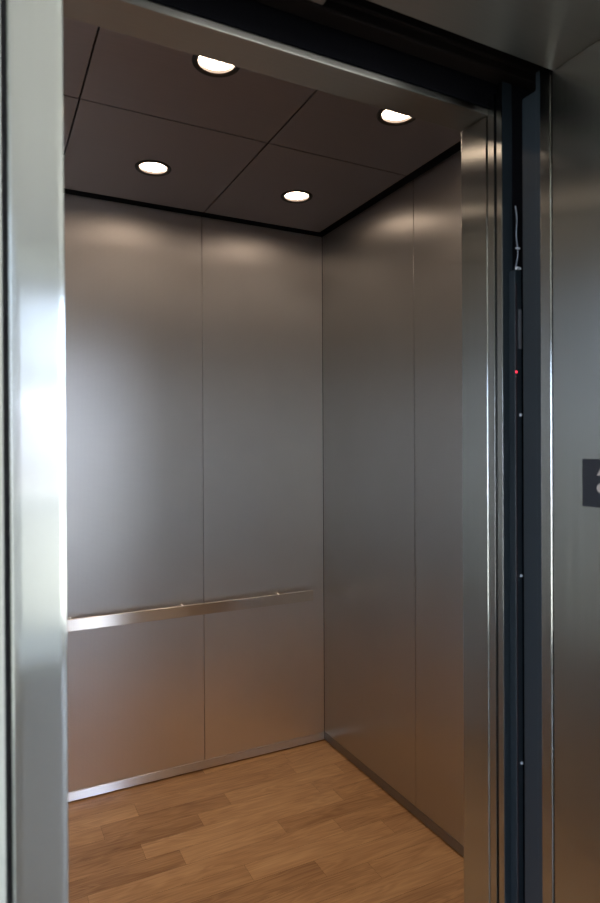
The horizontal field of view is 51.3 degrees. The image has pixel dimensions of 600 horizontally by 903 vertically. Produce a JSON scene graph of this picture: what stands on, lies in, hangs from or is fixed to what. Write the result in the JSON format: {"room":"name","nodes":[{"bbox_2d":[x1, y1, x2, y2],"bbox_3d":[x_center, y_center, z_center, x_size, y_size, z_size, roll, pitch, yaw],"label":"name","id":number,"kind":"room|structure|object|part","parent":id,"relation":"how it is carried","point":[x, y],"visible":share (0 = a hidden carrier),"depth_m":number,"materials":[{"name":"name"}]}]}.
{"room":"elevator lobby","nodes":[
{"label":"elevator lobby","id":0,"kind":"room"},
{"bbox_2d":[0,94,5,902],"bbox_3d":[0.420,0.044,0.942,6.800,2.900,0.185,0,0,-27],"label":"wall","id":1,"kind":"structure","parent":0,"point":[2,655],"depth_m":0.50,"materials":[{"name":"grey paint"}]},
{"bbox_2d":[0,0,599,902],"bbox_3d":[0.117,0.408,0.785,0.883,2.175,0.194,0,0,-27],"label":"elevator door frame","id":2,"kind":"structure","parent":1,"relation":"attached to","point":[562,37],"depth_m":0.52,"materials":[{"name":"metal"}]},
{"bbox_3d":[-0.254,0.434,0.597,0.042,2.130,0.194,0,0,-27],"label":"frame post","id":3,"kind":"part","parent":2,"relation":"part of","materials":[{"name":"metal"}]},
{"bbox_3d":[0.489,0.428,0.973,0.042,2.130,0.194,0,0,-27],"label":"frame post","id":4,"kind":"part","parent":2,"relation":"part of","materials":[{"name":"metal"}]},
{"bbox_2d":[522,66,554,902],"bbox_3d":[0.771,0.410,1.267,0.806,2.149,0.066,0,0,-27],"label":"door","id":5,"kind":"structure","parent":1,"relation":"in","point":[536,107],"depth_m":1.08,"materials":[{"name":"metal"}]},
{"bbox_3d":[0.781,0.410,1.248,0.806,2.149,0.024,0,0,-27],"label":"panel","id":6,"kind":"part","parent":5,"relation":"part of","materials":[{"name":"metal"}]},
{"bbox_2d":[582,459,599,507],"bbox_3d":[0.474,0.050,0.946,0.003,0.075,0.110,0,0,-27],"label":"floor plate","id":7,"kind":"object","parent":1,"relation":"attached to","point":[590,468],"visible":1,"depth_m":0.98,"materials":[{"name":"black"}]},
{"bbox_2d":[64,188,324,791],"bbox_3d":[-0.749,0.111,2.795,2.020,2.761,0.050,0,0,-27],"label":"wall","id":8,"kind":"structure","parent":0,"point":[194,339],"depth_m":2.89,"materials":[{"name":"silver metal"}]},
{"bbox_3d":[-0.740,0.176,2.779,0.637,2.537,0.013,0,0,-27],"label":"wall panel","id":9,"kind":"part","parent":8,"relation":"part of","materials":[{"name":"metal"}]},
{"bbox_2d":[67,590,312,631],"bbox_3d":[-0.722,0.722,2.748,1.738,0.050,0.060,0,0,-27],"label":"handrail","id":10,"kind":"object","parent":8,"relation":"attached to","point":[77,624],"visible":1,"depth_m":2.82,"materials":[{"name":"metal"}]},
{"bbox_2d":[68,732,323,801],"bbox_3d":[-0.733,1.465,2.783,1.916,0.038,0.014,0,0,-27],"label":"baseboard","id":11,"kind":"structure","parent":8,"relation":"attached to","point":[137,780],"depth_m":2.89,"materials":[{"name":"metal"}]},
{"bbox_3d":[-0.169,0.172,3.067,0.637,2.537,0.013,0,0,-27],"label":"wall panel","id":12,"kind":"part","parent":8,"relation":"part of","materials":[{"name":"metal"}]},
{"bbox_2d":[63,17,460,231],"bbox_3d":[-0.324,-1.198,1.936,2.020,0.200,1.961,0,0,-27],"label":"ceiling","id":13,"kind":"structure","parent":0,"point":[232,145],"depth_m":2.19,"materials":[{"name":"black"}]},
{"bbox_3d":[-1.122,-1.104,2.131,0.603,0.018,0.725,0,0,-27],"label":"panel","id":14,"kind":"part","parent":13,"relation":"part of","materials":[{"name":"brown metal"}]},
{"bbox_3d":[-0.785,-1.103,1.466,0.603,0.018,0.757,0,0,-27],"label":"panel","id":15,"kind":"part","parent":13,"relation":"part of","materials":[{"name":"brown metal"}]},
{"bbox_2d":[135,160,170,175],"bbox_3d":[-0.570,-1.120,2.425,0.139,0.049,0.139,0,0,-27],"label":"recessed light","id":16,"kind":"object","parent":13,"relation":"in","point":[146,167],"visible":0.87,"depth_m":2.43,"materials":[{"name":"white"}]},
{"bbox_3d":[-0.565,-1.109,2.413,0.635,0.018,0.725,0,0,-27],"label":"panel","id":17,"kind":"part","parent":13,"relation":"part of","materials":[{"name":"brown metal"}]},
{"bbox_3d":[-0.228,-1.107,1.747,0.635,0.018,0.757,0,0,-27],"label":"panel","id":18,"kind":"part","parent":13,"relation":"part of","materials":[{"name":"brown metal"}]},
{"bbox_2d":[192,54,239,77],"bbox_3d":[-0.235,-1.119,1.764,0.139,0.049,0.139,0,0,-27],"label":"recessed light","id":19,"kind":"object","parent":13,"relation":"in","point":[212,68],"visible":0.39,"depth_m":1.79,"materials":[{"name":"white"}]},
{"bbox_2d":[281,190,312,202],"bbox_3d":[-0.015,-1.124,2.705,0.139,0.049,0.139,0,0,-27],"label":"recessed light","id":20,"kind":"object","parent":13,"relation":"in","point":[292,196],"visible":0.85,"depth_m":2.72,"materials":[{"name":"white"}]},
{"bbox_3d":[-0.008,-1.113,2.695,0.603,0.018,0.725,0,0,-27],"label":"panel","id":21,"kind":"part","parent":13,"relation":"part of","materials":[{"name":"brown metal"}]},
{"bbox_3d":[0.329,-1.111,2.029,0.603,0.018,0.757,0,0,-27],"label":"panel","id":22,"kind":"part","parent":13,"relation":"part of","materials":[{"name":"brown metal"}]},
{"bbox_2d":[376,109,415,125],"bbox_3d":[0.320,-1.123,2.044,0.139,0.049,0.139,0,0,-27],"label":"recessed light","id":23,"kind":"object","parent":13,"relation":"in","point":[386,117],"visible":0.38,"depth_m":2.08,"materials":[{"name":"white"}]},
{"bbox_2d":[68,739,463,902],"bbox_3d":[-0.305,1.518,1.937,2.020,0.050,2.007,0,0,-27],"label":"floor","id":24,"kind":"structure","parent":0,"point":[303,823],"depth_m":2.40,"materials":[{"name":"brown wood"}]},
{"bbox_2d":[63,0,490,902],"bbox_3d":[0.108,0.114,1.099,2.020,2.761,0.073,0,0,-27],"label":"door frame","id":25,"kind":"structure","parent":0,"point":[148,20],"depth_m":1.19,"materials":[{"name":"metal"}]},
{"bbox_2d":[488,81,532,902],"bbox_3d":[0.727,0.400,1.351,0.808,2.169,0.034,0,0,-27],"label":"door","id":26,"kind":"structure","parent":25,"relation":"in","point":[505,150],"depth_m":1.16,"materials":[{"name":"metal"}]},
{"bbox_2d":[509,270,522,902],"bbox_3d":[0.402,0.565,1.157,0.017,1.796,0.018,0,0,-27],"label":"sensor","id":27,"kind":"object","parent":26,"relation":"attached to","point":[515,406],"visible":1,"depth_m":1.15,"materials":[{"name":"plastic"}]},
{"bbox_2d":[515,206,520,269],"bbox_3d":[0.400,-0.394,1.152,0.012,0.120,0.012,0,0,-27],"label":"cable","id":28,"kind":"object","parent":27,"relation":"attached to","point":[517,247],"visible":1,"depth_m":1.15,"materials":[{"name":"grey plastic"}]},
{"bbox_3d":[0.744,0.400,1.348,0.780,2.169,0.013,0,0,-27],"label":"slow panel","id":29,"kind":"part","parent":26,"relation":"part of","materials":[{"name":"black"}]},
{"bbox_2d":[322,141,463,845],"bbox_3d":[0.570,0.106,2.370,0.050,2.761,1.924,0,0,-27],"label":"wall","id":30,"kind":"structure","parent":0,"point":[392,265],"depth_m":2.62,"materials":[{"name":"silver metal"}]},
{"bbox_3d":[0.297,0.171,2.869,0.013,2.537,0.759,0,0,-27],"label":"wall panel","id":31,"kind":"part","parent":30,"relation":"part of","materials":[{"name":"metal"}]},
{"bbox_2d":[325,732,463,856],"bbox_3d":[0.545,1.460,2.393,0.014,0.038,1.834,0,0,-27],"label":"baseboard","id":32,"kind":"structure","parent":30,"relation":"attached to","point":[415,811],"depth_m":2.62,"materials":[{"name":"metal"}]},
{"bbox_3d":[0.641,0.172,2.189,0.013,2.537,0.759,0,0,-27],"label":"wall panel","id":33,"kind":"part","parent":30,"relation":"part of","materials":[{"name":"metal"}]}
]}

